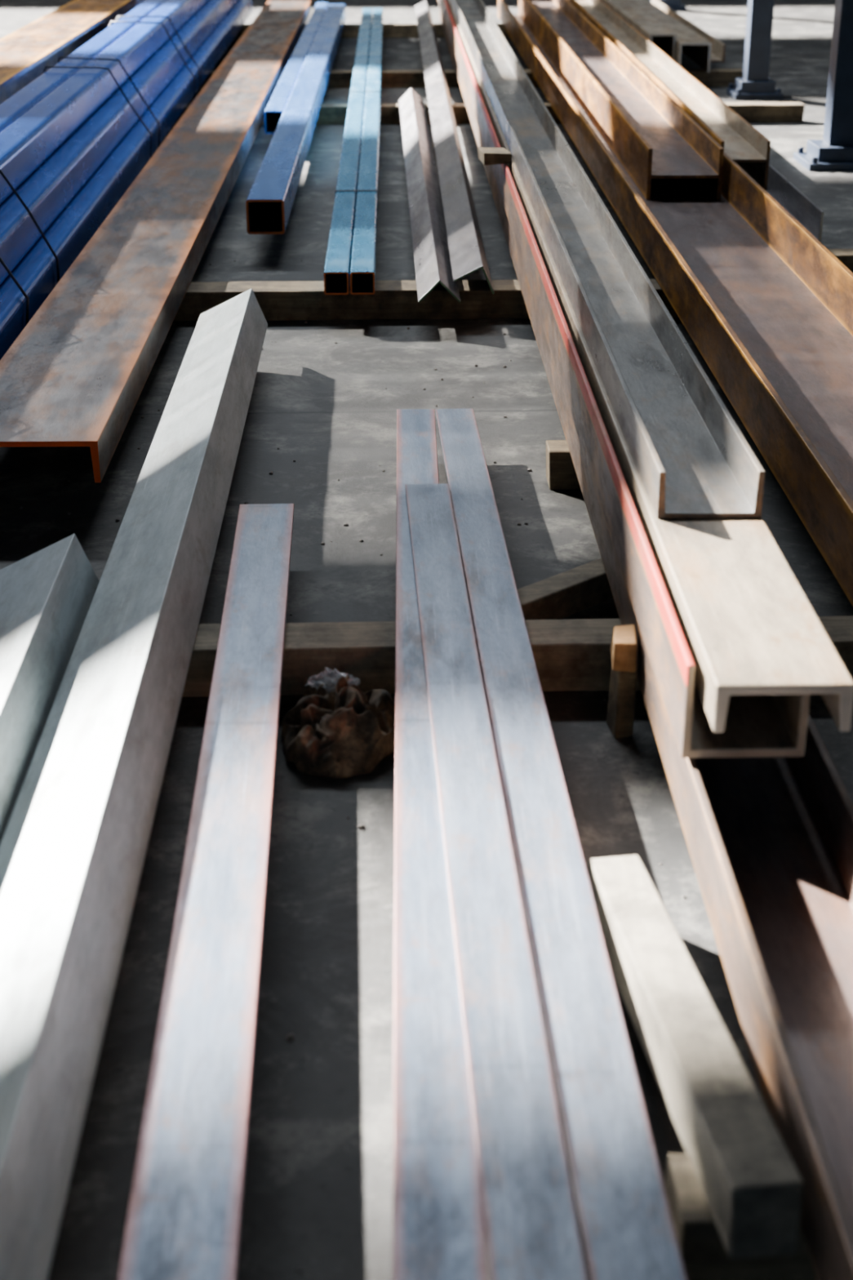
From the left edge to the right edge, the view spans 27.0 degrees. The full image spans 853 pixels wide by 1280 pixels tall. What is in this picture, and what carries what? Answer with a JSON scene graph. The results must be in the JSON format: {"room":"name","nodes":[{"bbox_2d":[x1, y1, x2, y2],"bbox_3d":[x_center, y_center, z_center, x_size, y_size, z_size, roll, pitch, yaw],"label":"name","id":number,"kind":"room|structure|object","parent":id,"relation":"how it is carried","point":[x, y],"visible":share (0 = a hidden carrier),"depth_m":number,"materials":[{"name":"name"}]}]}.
{"room":"steel storage yard","nodes":[
{"label":"steel storage yard","id":0,"kind":"room"},
{"bbox_2d":[0,0,852,1279],"bbox_3d":[-0.516,-5.719,16.061,32.000,0.206,46.000,-1,24,-2],"label":"floor","id":1,"kind":"structure","parent":0,"point":[317,1194],"depth_m":3.32,"materials":[{"name":"concrete"}]},
{"bbox_2d":[280,676,395,778],"bbox_3d":[-0.140,0.114,2.791,0.179,0.094,0.264,-1,24,-2],"label":"rag","id":2,"kind":"object","parent":1,"relation":"on","point":[335,731],"visible":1,"depth_m":2.74,"materials":[{"name":"brown fabric"}]},
{"bbox_2d":[234,22,510,38],"bbox_3d":[-0.279,-4.348,12.682,4.152,0.088,0.106,-1,24,-2],"label":"bearer","id":3,"kind":"object","parent":1,"relation":"on","point":[349,30],"visible":0.12,"depth_m":12.64,"materials":[{"name":"brown wood"}]},
{"bbox_2d":[0,0,311,482],"bbox_3d":[-0.931,-2.567,8.516,0.322,0.090,10.716,0,24,-1],"label":"channel","id":4,"kind":"object","parent":3,"relation":"on","point":[77,371],"visible":0.98,"depth_m":5.00,"materials":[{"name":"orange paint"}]},
{"bbox_2d":[245,4,346,234],"bbox_3d":[-0.592,-2.975,9.389,0.127,0.115,7.611,0,24,-1],"label":"tube","id":5,"kind":"object","parent":3,"relation":"on","point":[269,201],"visible":1,"depth_m":7.17,"materials":[{"name":"metal"}]},
{"bbox_2d":[414,0,494,293],"bbox_3d":[0.054,-2.932,9.337,0.120,0.084,9.181,0,24,-1],"label":"bar","id":6,"kind":"object","parent":3,"relation":"on","point":[465,243],"visible":1,"depth_m":6.76,"materials":[{"name":"grey metal"}]},
{"bbox_2d":[568,0,771,190],"bbox_3d":[1.148,-3.244,9.907,0.185,0.180,7.151,0,24,-1],"label":"steel i-beam","id":7,"kind":"structure","parent":3,"relation":"on","point":[742,142],"depth_m":8.11,"materials":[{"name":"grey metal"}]},
{"bbox_2d":[651,0,725,62],"bbox_3d":[1.659,-4.151,12.012,0.170,0.100,3.401,0,24,0],"label":"channel","id":8,"kind":"object","parent":3,"relation":"on","point":[718,48],"visible":0.35,"depth_m":11.14,"materials":[{"name":"grey metal"}]},
{"bbox_2d":[173,279,679,320],"bbox_3d":[-0.276,-1.011,5.292,3.671,0.088,0.136,-1,24,-2],"label":"bearer","id":9,"kind":"object","parent":1,"relation":"on","point":[292,300],"visible":0.32,"depth_m":5.24,"materials":[{"name":"brown wood"}]},
{"bbox_2d":[200,68,743,88],"bbox_3d":[-0.196,-3.196,10.131,4.152,0.088,0.106,-1,24,-2],"label":"bearer","id":10,"kind":"object","parent":1,"relation":"on","point":[717,77],"visible":0.23,"depth_m":10.10,"materials":[{"name":"brown wood"}]},
{"bbox_2d":[264,2,328,133],"bbox_3d":[-0.724,-3.483,10.533,0.085,0.100,5.701,0,24,-1],"label":"tube","id":11,"kind":"object","parent":10,"relation":"on","point":[275,108],"visible":0.73,"depth_m":9.18,"materials":[{"name":"metal"}]},
{"bbox_2d":[600,0,676,61],"bbox_3d":[1.310,-4.110,11.800,0.150,0.200,3.801,0,24,-1],"label":"channel","id":12,"kind":"object","parent":10,"relation":"on","point":[655,31],"visible":0.34,"depth_m":10.64,"materials":[{"name":"grey metal"}]},
{"bbox_2d":[439,5,852,1279],"bbox_3d":[0.330,-1.893,7.005,0.190,0.105,13.501,0,24,-1],"label":"steel beam","id":13,"kind":"structure","parent":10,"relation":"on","point":[770,840],"depth_m":2.17,"materials":[{"name":"grey metal"}]},
{"bbox_2d":[437,0,810,758],"bbox_3d":[0.288,-2.347,7.699,0.162,0.135,11.861,0,24,-1],"label":"channel","id":14,"kind":"object","parent":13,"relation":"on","point":[757,726],"visible":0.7,"depth_m":2.72,"materials":[{"name":"beige metal"}]},
{"bbox_2d":[477,146,511,165],"bbox_3d":[0.221,-1.573,5.775,0.092,0.040,0.131,-3,24,-7],"label":"block","id":15,"kind":"object","parent":14,"relation":"on","point":[487,156],"visible":1,"depth_m":5.72,"materials":[{"name":"beige wood"}]},
{"bbox_2d":[446,0,852,732],"bbox_3d":[0.315,-2.372,7.642,0.172,0.066,11.946,-1,24,-1],"label":"channel","id":16,"kind":"object","parent":14,"relation":"on","point":[748,625],"visible":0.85,"depth_m":2.44,"materials":[{"name":"metal"}]},
{"bbox_2d":[449,0,764,518],"bbox_3d":[0.310,-2.557,7.879,0.160,0.075,11.361,-1,24,-1],"label":"channel","id":17,"kind":"object","parent":16,"relation":"on","point":[692,460],"visible":1,"depth_m":3.68,"materials":[{"name":"grey metal"}]},
{"bbox_2d":[629,0,711,72],"bbox_3d":[1.487,-4.073,11.767,0.180,0.160,3.901,0,24,-1],"label":"channel","id":18,"kind":"object","parent":10,"relation":"on","point":[691,44],"visible":0.49,"depth_m":10.46,"materials":[{"name":"grey metal"}]},
{"bbox_2d":[173,102,804,125],"bbox_3d":[-0.172,-2.620,8.855,4.115,0.088,0.106,-1,24,-2],"label":"bearer","id":19,"kind":"object","parent":1,"relation":"on","point":[751,112],"visible":0.23,"depth_m":8.84,"materials":[{"name":"brown wood"}]},
{"bbox_2d":[0,0,145,104],"bbox_3d":[-1.896,-2.766,8.677,0.340,0.320,10.200,-1,24,-1],"label":"rusty i-beam","id":20,"kind":"structure","parent":19,"relation":"on","point":[25,52],"depth_m":8.87,"materials":[{"name":"metal"}]},
{"bbox_2d":[0,0,252,359],"bbox_3d":[-1.404,-2.507,8.042,0.539,0.388,11.600,-1,24,-2],"label":"bundle","id":21,"kind":"object","parent":19,"relation":"on","point":[75,138],"visible":0.94,"depth_m":6.43,"materials":[{"name":"metal"}]},
{"bbox_2d":[324,8,382,294],"bbox_3d":[-0.309,-2.818,9.102,0.151,0.071,8.681,0,24,-1],"label":"tubes","id":22,"kind":"object","parent":19,"relation":"on","point":[351,254],"visible":1,"depth_m":6.48,"materials":[{"name":"metal"}]},
{"bbox_2d":[399,87,461,302],"bbox_3d":[-0.020,-1.873,7.019,0.123,0.065,4.270,-1,24,-1],"label":"bar","id":23,"kind":"object","parent":19,"relation":"on","point":[433,265],"visible":1,"depth_m":6.25,"materials":[{"name":"grey metal"}]},
{"bbox_2d":[182,615,852,697],"bbox_3d":[0.236,0.025,2.997,2.001,0.088,0.110,-1,24,-2],"label":"bearer","id":24,"kind":"object","parent":1,"relation":"on","point":[570,655],"visible":0.31,"depth_m":2.95,"materials":[{"name":"brown wood"}]},
{"bbox_2d":[0,533,99,844],"bbox_3d":[-0.626,0.382,1.979,0.187,0.103,2.530,-1,24,-2],"label":"bar","id":25,"kind":"object","parent":24,"relation":"on","point":[46,596],"visible":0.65,"depth_m":2.77,"materials":[{"name":"grey metal"}]},
{"bbox_2d":[0,288,267,1279],"bbox_3d":[-0.471,-0.001,2.827,0.182,0.103,4.380,-1,24,-1],"label":"bar","id":26,"kind":"object","parent":24,"relation":"on","point":[73,845],"visible":1,"depth_m":2.35,"materials":[{"name":"grey metal"}]},
{"bbox_2d":[117,503,294,1279],"bbox_3d":[-0.254,0.336,2.185,0.108,0.010,2.920,-1,24,-2],"label":"bar","id":27,"kind":"object","parent":24,"relation":"on","point":[184,1214],"visible":1,"depth_m":2.09,"materials":[{"name":"grey metal"}]},
{"bbox_2d":[392,408,487,1279],"bbox_3d":[-0.001,0.203,2.479,0.087,0.010,3.550,0,24,-1],"label":"bar","id":28,"kind":"object","parent":24,"relation":"on","point":[438,1230],"visible":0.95,"depth_m":2.01,"materials":[{"name":"grey metal"}]},
{"bbox_2d":[404,483,587,1279],"bbox_3d":[0.071,0.305,2.226,0.088,0.010,3.000,-1,24,-2],"label":"bar","id":29,"kind":"object","parent":28,"relation":"on","point":[531,1226],"visible":1,"depth_m":2.07,"materials":[{"name":"grey metal"}]},
{"bbox_2d":[435,408,687,1279],"bbox_3d":[0.149,0.201,2.483,0.087,0.010,3.551,-1,24,-3],"label":"bar","id":30,"kind":"object","parent":24,"relation":"on","point":[628,1233],"visible":1,"depth_m":2.13,"materials":[{"name":"grey metal"}]},
{"bbox_2d":[497,0,852,605],"bbox_3d":[0.856,-2.311,7.877,0.440,0.150,11.601,0,24,-1],"label":"channel","id":31,"kind":"object","parent":24,"relation":"on","point":[767,307],"visible":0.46,"depth_m":4.89,"materials":[{"name":"brown metal"}]},
{"bbox_2d":[518,0,724,199],"bbox_3d":[0.875,-3.201,9.780,0.270,0.180,7.401,0,24,-1],"label":"steel i-beam","id":32,"kind":"structure","parent":31,"relation":"on","point":[650,134],"depth_m":7.93,"materials":[{"name":"metal"}]},
{"bbox_2d":[546,440,581,489],"bbox_3d":[0.451,-0.387,3.910,0.373,0.088,0.089,-1,24,-2],"label":"bearer","id":33,"kind":"object","parent":1,"relation":"on","point":[561,474],"visible":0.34,"depth_m":3.87,"materials":[{"name":"brown wood"}]},
{"bbox_2d":[517,557,613,619],"bbox_3d":[0.287,-0.097,3.259,0.373,0.065,0.062,-20,31,-37],"label":"wooden block","id":34,"kind":"object","parent":1,"relation":"on","point":[571,592],"visible":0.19,"depth_m":3.20,"materials":[{"name":"brown wood"}]},
{"bbox_2d":[606,663,637,738],"bbox_3d":[0.309,0.089,2.817,0.032,0.122,0.062,-4,25,-8],"label":"timber spacer block","id":35,"kind":"object","parent":1,"relation":"on","point":[622,690],"visible":0.76,"depth_m":2.80,"materials":[{"name":"brown wood"}]},
{"bbox_2d":[609,624,636,672],"bbox_3d":[0.308,0.013,2.776,0.042,0.050,0.080,-1,24,-2],"label":"wedge","id":36,"kind":"object","parent":35,"relation":"on","point":[623,648],"depth_m":2.75,"materials":[{"name":"brown wood"}]},
{"bbox_2d":[648,0,686,11],"bbox_3d":[1.978,-8.042,13.449,0.300,6.190,0.300,-1,24,-2],"label":"steel post","id":37,"kind":"object","parent":1,"relation":"on","point":[675,5],"visible":0.45,"depth_m":14.59,"materials":[{"name":"grey metal"}]},
{"bbox_2d":[587,854,804,1258],"bbox_3d":[0.279,0.428,1.987,0.068,0.162,0.730,-2,24,-5],"label":"timber beam","id":38,"kind":"structure","parent":1,"relation":"on","point":[752,1187],"depth_m":1.83,"materials":[{"name":"beige wood"}]},
{"bbox_2d":[665,1153,817,1279],"bbox_3d":[0.462,0.576,1.777,0.436,0.087,0.100,-1,24,-2],"label":"bearer","id":39,"kind":"object","parent":1,"relation":"on","point":[704,1255],"visible":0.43,"depth_m":1.73,"materials":[{"name":"beige wood"}]},
{"bbox_2d":[726,0,782,99],"bbox_3d":[1.803,-5.809,8.502,0.260,6.190,0.260,-1,24,-2],"label":"steel post","id":40,"kind":"object","parent":1,"relation":"on","point":[755,83],"visible":1,"depth_m":9.64,"materials":[{"name":"grey metal"}]},
{"bbox_2d":[765,165,824,242],"bbox_3d":[1.222,-1.531,6.210,0.130,0.100,0.900,0,24,-1],"label":"channel","id":41,"kind":"object","parent":1,"relation":"on","point":[810,215],"visible":0.5,"depth_m":6.15,"materials":[{"name":"metal"}]},
{"bbox_2d":[793,0,852,171],"bbox_3d":[1.791,-4.890,6.469,0.320,6.190,0.320,-1,24,-2],"label":"steel post","id":42,"kind":"object","parent":1,"relation":"on","point":[833,153],"visible":1,"depth_m":7.59,"materials":[{"name":"grey metal"}]},
{"bbox_2d":[827,248,852,272],"bbox_3d":[1.368,-1.207,5.725,0.424,0.088,0.105,-1,24,-2],"label":"bearer","id":43,"kind":"object","parent":1,"relation":"on","point":[845,256],"visible":0.05,"depth_m":5.67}
]}

